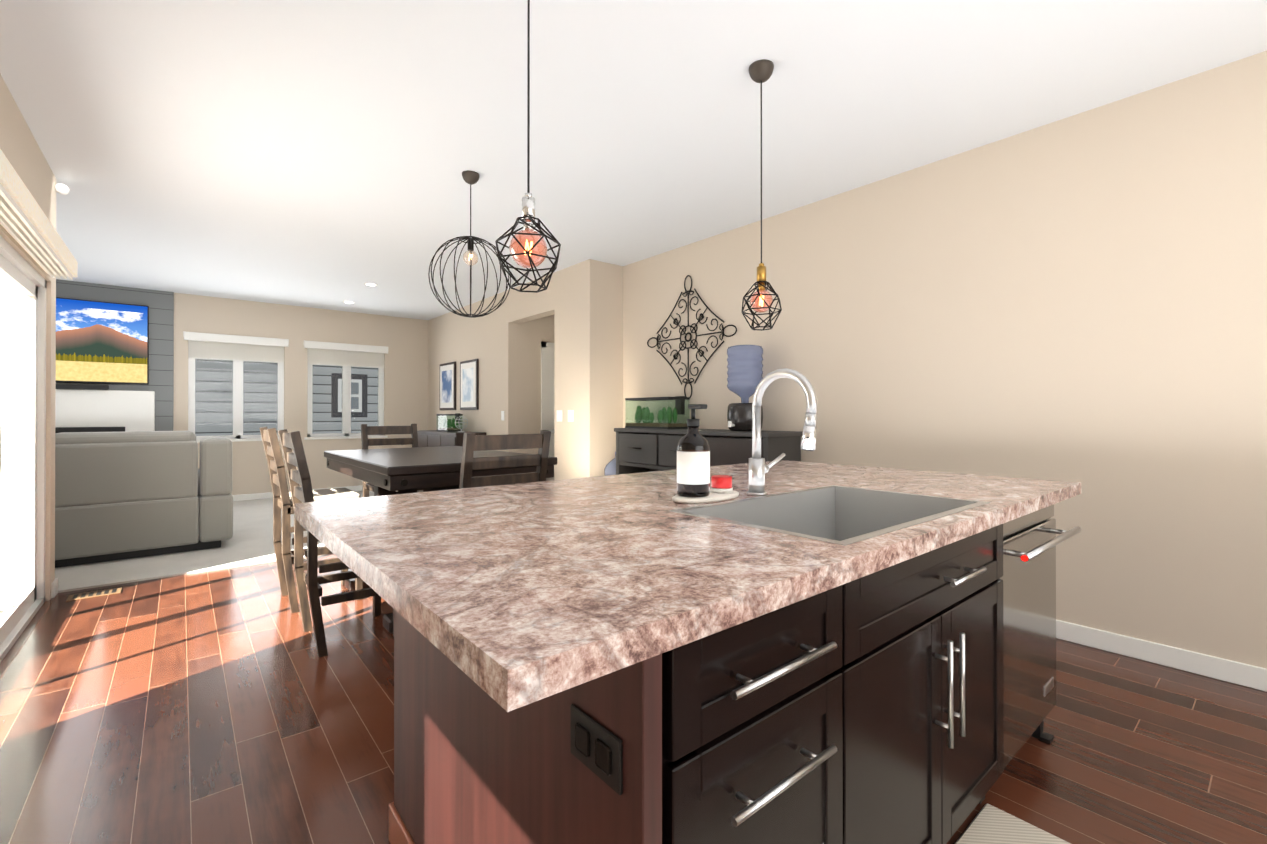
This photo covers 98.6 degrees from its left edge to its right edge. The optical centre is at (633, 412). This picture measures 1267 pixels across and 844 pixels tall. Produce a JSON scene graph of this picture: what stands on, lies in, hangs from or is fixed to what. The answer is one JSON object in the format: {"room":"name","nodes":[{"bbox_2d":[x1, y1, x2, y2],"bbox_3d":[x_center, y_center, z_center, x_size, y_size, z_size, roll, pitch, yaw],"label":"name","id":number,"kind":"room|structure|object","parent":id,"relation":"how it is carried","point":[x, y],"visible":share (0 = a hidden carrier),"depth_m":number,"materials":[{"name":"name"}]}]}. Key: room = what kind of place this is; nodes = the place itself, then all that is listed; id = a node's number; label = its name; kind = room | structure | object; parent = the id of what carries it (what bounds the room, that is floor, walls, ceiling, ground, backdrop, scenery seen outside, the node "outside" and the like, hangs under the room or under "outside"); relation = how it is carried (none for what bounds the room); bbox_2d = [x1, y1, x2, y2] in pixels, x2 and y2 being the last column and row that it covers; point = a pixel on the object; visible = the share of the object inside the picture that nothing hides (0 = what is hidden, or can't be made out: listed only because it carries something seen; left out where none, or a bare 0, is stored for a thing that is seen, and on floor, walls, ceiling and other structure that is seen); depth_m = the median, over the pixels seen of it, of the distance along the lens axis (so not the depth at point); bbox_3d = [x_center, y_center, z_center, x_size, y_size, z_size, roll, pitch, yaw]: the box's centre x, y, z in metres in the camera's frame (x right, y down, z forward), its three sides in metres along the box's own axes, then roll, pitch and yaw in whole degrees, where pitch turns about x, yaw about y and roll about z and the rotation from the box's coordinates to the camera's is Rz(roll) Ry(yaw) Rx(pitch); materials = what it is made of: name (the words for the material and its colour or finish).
{"room":"kitchen","nodes":[
{"label":"kitchen","id":0,"kind":"room"},
{"bbox_2d":[0,74,55,600],"bbox_3d":[-1.397,-0.183,0.580,0.150,2.700,7.600,0,0,-40],"label":"wall","id":1,"kind":"structure","parent":0,"point":[21,150],"depth_m":3.32,"materials":[{"name":"beige paint"}]},
{"bbox_2d":[0,235,46,661],"bbox_3d":[-2.994,0.174,2.490,0.135,2.000,2.280,0,0,-40],"label":"sliding glass door","id":2,"kind":"structure","parent":1,"relation":"in","point":[23,276],"depth_m":3.28,"materials":[{"name":"glass"}]},
{"bbox_2d":[0,149,77,279],"bbox_3d":[-2.439,-0.885,2.057,0.130,0.125,3.400,0,0,-40],"label":"window blind","id":3,"kind":"object","parent":1,"relation":"attached to","point":[26,224],"visible":0.98,"depth_m":2.49,"materials":[{"name":"fabric"}]},
{"bbox_2d":[55,279,173,432],"bbox_3d":[-6.707,-0.170,6.000,2.507,2.686,0.135,0,0,-40],"label":"wall","id":4,"kind":"structure","parent":0,"point":[125,407],"depth_m":6.54,"materials":[{"name":"grey wood"}]},
{"bbox_2d":[56,384,108,389],"bbox_3d":[-6.539,-0.294,6.051,1.030,0.058,0.070,0,0,-40],"label":"soundbar","id":5,"kind":"object","parent":4,"relation":"attached to","point":[82,386],"visible":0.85,"depth_m":6.22,"materials":[{"name":"black plastic"}]},
{"bbox_2d":[56,297,148,384],"bbox_3d":[-6.586,-0.823,6.121,1.704,0.960,0.046,0,0,-40],"label":"tv","id":6,"kind":"object","parent":4,"relation":"attached to","point":[102,342],"visible":0.66,"depth_m":6.38,"materials":[{"name":"black"}]},
{"bbox_2d":[173,293,427,494],"bbox_3d":[-5.963,-0.160,6.804,6.680,2.700,0.150,0,0,-40],"label":"wall","id":7,"kind":"structure","parent":0,"point":[404,341],"depth_m":7.75,"materials":[{"name":"beige paint"}]},
{"bbox_2d":[183,331,288,442],"bbox_3d":[-5.314,-0.320,7.324,1.140,1.415,0.180,0,0,-40],"label":"window","id":8,"kind":"structure","parent":7,"relation":"in","point":[238,350],"depth_m":7.29,"materials":[{"name":"white"}]},
{"bbox_2d":[232,485,362,500],"bbox_3d":[-4.560,1.140,7.858,3.170,0.081,0.014,0,0,-40],"label":"baseboard","id":9,"kind":"structure","parent":7,"relation":"attached to","point":[254,496],"depth_m":7.43,"materials":[{"name":"white wood"}]},
{"bbox_2d":[304,340,387,439],"bbox_3d":[-4.299,-0.317,8.167,1.140,1.415,0.180,0,0,-40],"label":"window","id":10,"kind":"structure","parent":7,"relation":"in","point":[345,356],"depth_m":8.14,"materials":[{"name":"white"}]},
{"bbox_2d":[428,263,580,479],"bbox_3d":[-1.927,-0.158,7.290,0.150,2.700,4.560,0,0,-40],"label":"wall","id":11,"kind":"structure","parent":0,"point":[490,341],"depth_m":6.76,"materials":[{"name":"beige paint"}]},
{"bbox_2d":[440,362,455,409],"bbox_3d":[-2.797,-0.390,8.193,0.031,0.710,0.600,0,0,-40],"label":"picture","id":12,"kind":"object","parent":11,"relation":"attached to","point":[447,386],"visible":1,"depth_m":8.13,"materials":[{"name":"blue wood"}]},
{"bbox_2d":[460,359,478,409],"bbox_3d":[-2.292,-0.382,7.586,0.031,0.690,0.580,0,0,-40],"label":"picture","id":13,"kind":"object","parent":11,"relation":"attached to","point":[469,384],"visible":1,"depth_m":7.53,"materials":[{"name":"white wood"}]},
{"bbox_2d":[557,410,561,421],"bbox_3d":[-0.790,0.036,5.796,0.010,0.120,0.110,0,0,-40],"label":"switch plate","id":14,"kind":"object","parent":11,"relation":"attached to","point":[559,412],"depth_m":5.79,"materials":[{"name":"white plastic"}]},
{"bbox_2d":[568,410,573,421],"bbox_3d":[-0.650,0.036,5.627,0.010,0.120,0.110,0,0,-40],"label":"switch plate","id":15,"kind":"object","parent":11,"relation":"attached to","point":[570,415],"depth_m":5.62,"materials":[{"name":"white plastic"}]},
{"bbox_2d":[519,315,553,453],"bbox_3d":[-0.661,-0.157,7.542,2.120,2.700,0.150,0,0,-40],"label":"wall","id":16,"kind":"structure","parent":0,"point":[534,334],"depth_m":6.91,"materials":[{"name":"beige paint"}]},
{"bbox_2d":[541,342,553,480],"bbox_3d":[-0.787,0.142,7.271,0.960,2.100,0.103,0,0,-40],"label":"door frame","id":17,"kind":"structure","parent":16,"relation":"attached to","point":[547,385],"depth_m":7.06,"materials":[{"name":"white wood"}]},
{"bbox_2d":[581,259,622,477],"bbox_3d":[-0.260,-0.164,5.613,0.570,2.700,0.150,0,0,-40],"label":"wall","id":18,"kind":"structure","parent":0,"point":[601,351],"depth_m":5.47,"materials":[{"name":"beige paint"}]},
{"bbox_2d":[0,553,1266,843],"bbox_3d":[-1.438,1.226,3.128,8.950,0.100,11.580,0,0,-40],"label":"floor","id":19,"kind":"structure","parent":0,"point":[220,707],"depth_m":1.98,"materials":[{"name":"brown wood"}]},
{"bbox_2d":[66,587,121,601],"bbox_3d":[-3.482,1.174,3.523,0.250,0.008,0.140,0,0,-40],"label":"floor vent","id":20,"kind":"object","parent":19,"relation":"in","point":[94,594],"visible":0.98,"depth_m":3.51,"materials":[{"name":"brown metal"}]},
{"bbox_2d":[55,490,373,592],"bbox_3d":[-4.633,1.177,5.316,6.530,0.014,3.830,0,0,-40],"label":"floor carpet","id":21,"kind":"object","parent":19,"relation":"on","point":[250,542],"visible":0.11,"depth_m":4.32,"materials":[{"name":"beige carpet"}]},
{"bbox_2d":[55,431,232,567],"bbox_3d":[-4.650,0.668,4.360,2.280,1.025,1.002,0,0,-40],"label":"sofa","id":22,"kind":"object","parent":21,"relation":"on","point":[127,495],"visible":0.65,"depth_m":4.33,"materials":[{"name":"grey"}]},
{"bbox_2d":[417,430,440,446],"bbox_3d":[-2.895,0.745,7.978,0.415,0.900,0.500,0,0,-40],"label":"base cabinet","id":23,"kind":"object","parent":21,"relation":"on","point":[421,433],"depth_m":7.81,"materials":[{"name":"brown wood"}]},
{"bbox_2d":[436,413,462,431],"bbox_3d":[-2.586,0.137,7.652,0.220,0.250,0.400,0,0,-40],"label":"aquarium","id":24,"kind":"object","parent":23,"relation":"on","point":[448,424],"visible":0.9,"depth_m":7.56,"materials":[{"name":"black"}]},
{"bbox_2d":[425,431,460,446],"bbox_3d":[-2.575,0.743,7.593,0.415,0.900,0.500,0,0,-40],"label":"base cabinet","id":25,"kind":"object","parent":21,"relation":"on","point":[430,438],"depth_m":7.50,"materials":[{"name":"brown wood"}]},
{"bbox_2d":[437,434,485,446],"bbox_3d":[-2.256,0.742,7.208,0.415,0.900,0.500,0,0,-40],"label":"base cabinet","id":26,"kind":"object","parent":21,"relation":"on","point":[442,439],"depth_m":7.03,"materials":[{"name":"brown wood"}]},
{"bbox_2d":[455,416,467,431],"bbox_3d":[-2.289,0.154,7.248,0.178,0.214,0.178,0,0,-40],"label":"globe ornament","id":27,"kind":"object","parent":26,"relation":"on","point":[463,419],"visible":1,"depth_m":7.21,"materials":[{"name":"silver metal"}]},
{"bbox_2d":[259,427,362,612],"bbox_3d":[-2.035,0.637,3.440,0.504,1.094,0.430,0,0,-40],"label":"chair","id":28,"kind":"object","parent":19,"relation":"on","point":[284,552],"visible":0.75,"depth_m":3.31,"materials":[{"name":"brown wood"}]},
{"bbox_2d":[278,429,393,657],"bbox_3d":[-1.542,0.635,2.861,0.504,1.094,0.430,0,0,-40],"label":"chair","id":29,"kind":"object","parent":19,"relation":"on","point":[310,577],"visible":0.44,"depth_m":2.69,"materials":[{"name":"brown wood"}]},
{"bbox_2d":[361,424,417,496],"bbox_3d":[-1.874,0.640,4.337,0.430,1.094,0.504,0,0,-40],"label":"chair","id":30,"kind":"object","parent":19,"relation":"on","point":[366,430],"visible":0.12,"depth_m":4.47,"materials":[{"name":"brown wood"}]},
{"bbox_2d":[324,446,556,633],"bbox_3d":[-1.312,0.723,3.534,0.960,0.910,1.540,0,0,-40],"label":"dining table","id":31,"kind":"object","parent":19,"relation":"on","point":[390,471],"visible":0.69,"depth_m":3.04,"materials":[{"name":"brown wood"}]},
{"bbox_2d":[459,430,550,488],"bbox_3d":[-0.733,0.634,2.744,0.430,1.094,0.504,0,0,-40],"label":"chair","id":32,"kind":"object","parent":19,"relation":"on","point":[472,442],"visible":0.15,"depth_m":2.56,"materials":[{"name":"brown wood"}]},
{"bbox_2d":[614,428,801,474],"bbox_3d":[0.522,0.661,4.511,0.441,1.040,1.730,0,0,-40],"label":"console","id":33,"kind":"object","parent":19,"relation":"on","point":[639,450],"visible":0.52,"depth_m":4.42,"materials":[{"name":"grey wood"}]},
{"bbox_2d":[625,396,689,428],"bbox_3d":[0.208,-0.001,4.916,0.260,0.285,0.580,0,0,-40],"label":"aquarium","id":34,"kind":"object","parent":33,"relation":"on","point":[645,415],"visible":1,"depth_m":4.82,"materials":[{"name":"black"}]},
{"bbox_2d":[727,345,762,430],"bbox_3d":[0.826,-0.182,4.117,0.320,0.643,0.270,0,0,-40],"label":"water dispenser","id":35,"kind":"object","parent":33,"relation":"on","point":[745,371],"visible":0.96,"depth_m":4.02,"materials":[{"name":"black plastic"}]},
{"bbox_2d":[388,492,1081,843],"bbox_3d":[0.459,0.731,1.713,2.022,0.880,1.108,0,0,-40],"label":"kitchen island","id":36,"kind":"object","parent":19,"relation":"on","point":[807,652],"depth_m":1.06,"materials":[{"name":"black"}]},
{"bbox_2d":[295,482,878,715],"bbox_3d":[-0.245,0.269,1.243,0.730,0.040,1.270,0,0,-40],"label":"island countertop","id":37,"kind":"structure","parent":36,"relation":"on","point":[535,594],"depth_m":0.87,"materials":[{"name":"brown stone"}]},
{"bbox_2d":[535,469,834,511],"bbox_3d":[0.157,0.272,1.908,0.740,0.040,0.760,0,0,-40],"label":"island countertop","id":38,"kind":"structure","parent":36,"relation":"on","point":[659,488],"depth_m":1.85,"materials":[{"name":"brown stone"}]},
{"bbox_2d":[672,490,738,503],"bbox_3d":[0.212,0.242,1.577,0.248,0.014,0.124,0,0,-40],"label":"soap tray","id":39,"kind":"object","parent":38,"relation":"on","point":[714,497],"visible":0.62,"depth_m":1.51,"materials":[{"name":"white ceramic"}]},
{"bbox_2d":[677,404,709,496],"bbox_3d":[0.169,0.105,1.542,0.094,0.256,0.094,0,0,-40],"label":"soap bottle","id":40,"kind":"object","parent":39,"relation":"on","point":[693,463],"visible":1,"depth_m":1.50,"materials":[{"name":"brown glass"}]},
{"bbox_2d":[711,475,732,492],"bbox_3d":[0.261,0.211,1.611,0.063,0.045,0.064,0,0,-40],"label":"scrubber","id":41,"kind":"object","parent":39,"relation":"on","point":[721,483],"visible":1,"depth_m":1.59,"materials":[{"name":"red"}]},
{"bbox_2d":[747,368,816,495],"bbox_3d":[0.474,0.061,1.631,0.172,0.378,0.233,0,0,-40],"label":"faucet","id":42,"kind":"object","parent":38,"relation":"on","point":[758,468],"visible":1,"depth_m":1.64,"materials":[{"name":"silver metal"}]},
{"bbox_2d":[710,460,1080,515],"bbox_3d":[0.905,0.273,2.198,0.780,0.040,1.270,0,0,-40],"label":"island countertop","id":43,"kind":"structure","parent":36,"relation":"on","point":[1006,496],"depth_m":1.96,"materials":[{"name":"brown stone"}]},
{"bbox_2d":[955,803,1070,843],"bbox_3d":[0.759,1.160,1.008,1.220,0.016,0.570,0,0,-40],"label":"kitchen mat","id":44,"kind":"object","parent":19,"relation":"on","point":[990,824],"visible":1,"depth_m":1.50,"materials":[{"name":"beige fabric"}]},
{"bbox_3d":[-0.151,1.035,5.328,0.300,0.300,0.300,0,0,-40],"label":"crate","id":45,"kind":"object","parent":19,"relation":"on","visible":0},
{"bbox_2d":[604,452,615,475],"bbox_3d":[-0.151,0.634,5.330,0.270,0.499,0.270,0,0,-40],"label":"water jug","id":46,"kind":"object","parent":45,"relation":"on","point":[610,468],"visible":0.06,"depth_m":5.24,"materials":[{"name":"blue plastic"}]},
{"bbox_2d":[0,0,1266,319],"bbox_3d":[-1.438,-1.574,3.139,8.950,0.100,11.580,0,0,-40],"label":"ceiling","id":47,"kind":"structure","parent":0,"point":[322,154],"depth_m":2.77,"materials":[{"name":"white paint"}]},
{"bbox_2d":[55,183,69,194],"bbox_3d":[-3.719,-1.452,3.544,0.070,0.070,0.070,0,0,-40],"label":"recessed light","id":48,"kind":"object","parent":47,"relation":"in","point":[62,189],"visible":1,"depth_m":3.53,"materials":[{"name":"white plastic"}]},
{"bbox_2d":[364,283,377,285],"bbox_3d":[-3.097,-1.509,6.427,0.156,0.005,0.156,0,0,-40],"label":"recessed light","id":49,"kind":"object","parent":47,"relation":"in","point":[370,284],"visible":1,"depth_m":6.41,"materials":[{"name":"white"}]},
{"bbox_2d":[428,170,510,317],"bbox_3d":[-1.040,-1.066,3.480,0.506,0.913,0.506,0,0,-40],"label":"globe pendant light","id":50,"kind":"object","parent":47,"relation":"hanging from","point":[470,256],"visible":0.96,"depth_m":3.45,"materials":[{"name":"brown metal"}]},
{"bbox_2d":[495,0,560,292],"bbox_3d":[-0.335,-0.961,1.738,0.209,1.135,0.205,0,0,-40],"label":"pendant light","id":51,"kind":"object","parent":47,"relation":"hanging from","point":[527,247],"visible":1,"depth_m":1.72,"materials":[{"name":"brown metal"}]},
{"bbox_2d":[742,59,781,330],"bbox_3d":[0.565,-0.948,2.408,0.175,1.158,0.172,0,0,-40],"label":"pendant light","id":52,"kind":"object","parent":47,"relation":"hanging from","point":[762,300],"visible":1,"depth_m":2.39,"materials":[{"name":"brown metal"}]},
{"bbox_2d":[847,500,982,547],"bbox_3d":[0.680,0.355,1.279,0.732,0.210,0.004,0,0,-40],"label":"countertop","id":53,"kind":"structure","parent":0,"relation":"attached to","point":[881,535],"depth_m":1.21,"materials":[{"name":"brown stone"}]},
{"bbox_2d":[623,51,1266,668],"bbox_3d":[2.144,-0.174,3.047,0.150,2.700,6.870,0,0,-40],"label":"wall","id":54,"kind":"structure","parent":0,"point":[1081,297],"depth_m":2.81,"materials":[{"name":"beige paint"}]},
{"bbox_2d":[647,275,736,397],"bbox_3d":[0.491,-0.677,4.893,0.015,1.114,1.116,0,0,-40],"label":"artwork","id":55,"kind":"object","parent":54,"relation":"attached to","point":[699,319],"visible":0.92,"depth_m":4.88,"materials":[{"name":"black metal"}]},
{"bbox_2d":[1056,619,1266,691],"bbox_3d":[2.032,1.129,3.046,0.017,0.095,6.720,0,0,-40],"label":"baseboard","id":56,"kind":"structure","parent":54,"relation":"attached to","point":[1209,665],"depth_m":2.52,"materials":[{"name":"white wood"}]},
{"label":"outside","id":57,"kind":"structure","parent":0,"visible":0},
{"bbox_2d":[195,358,377,435],"bbox_3d":[-6.774,-2.300,9.369,18.000,9.000,4.120,0,0,-40],"label":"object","id":58,"kind":"structure","parent":57,"point":[329,378],"depth_m":11.15,"materials":[{"name":"grey"}]}
]}

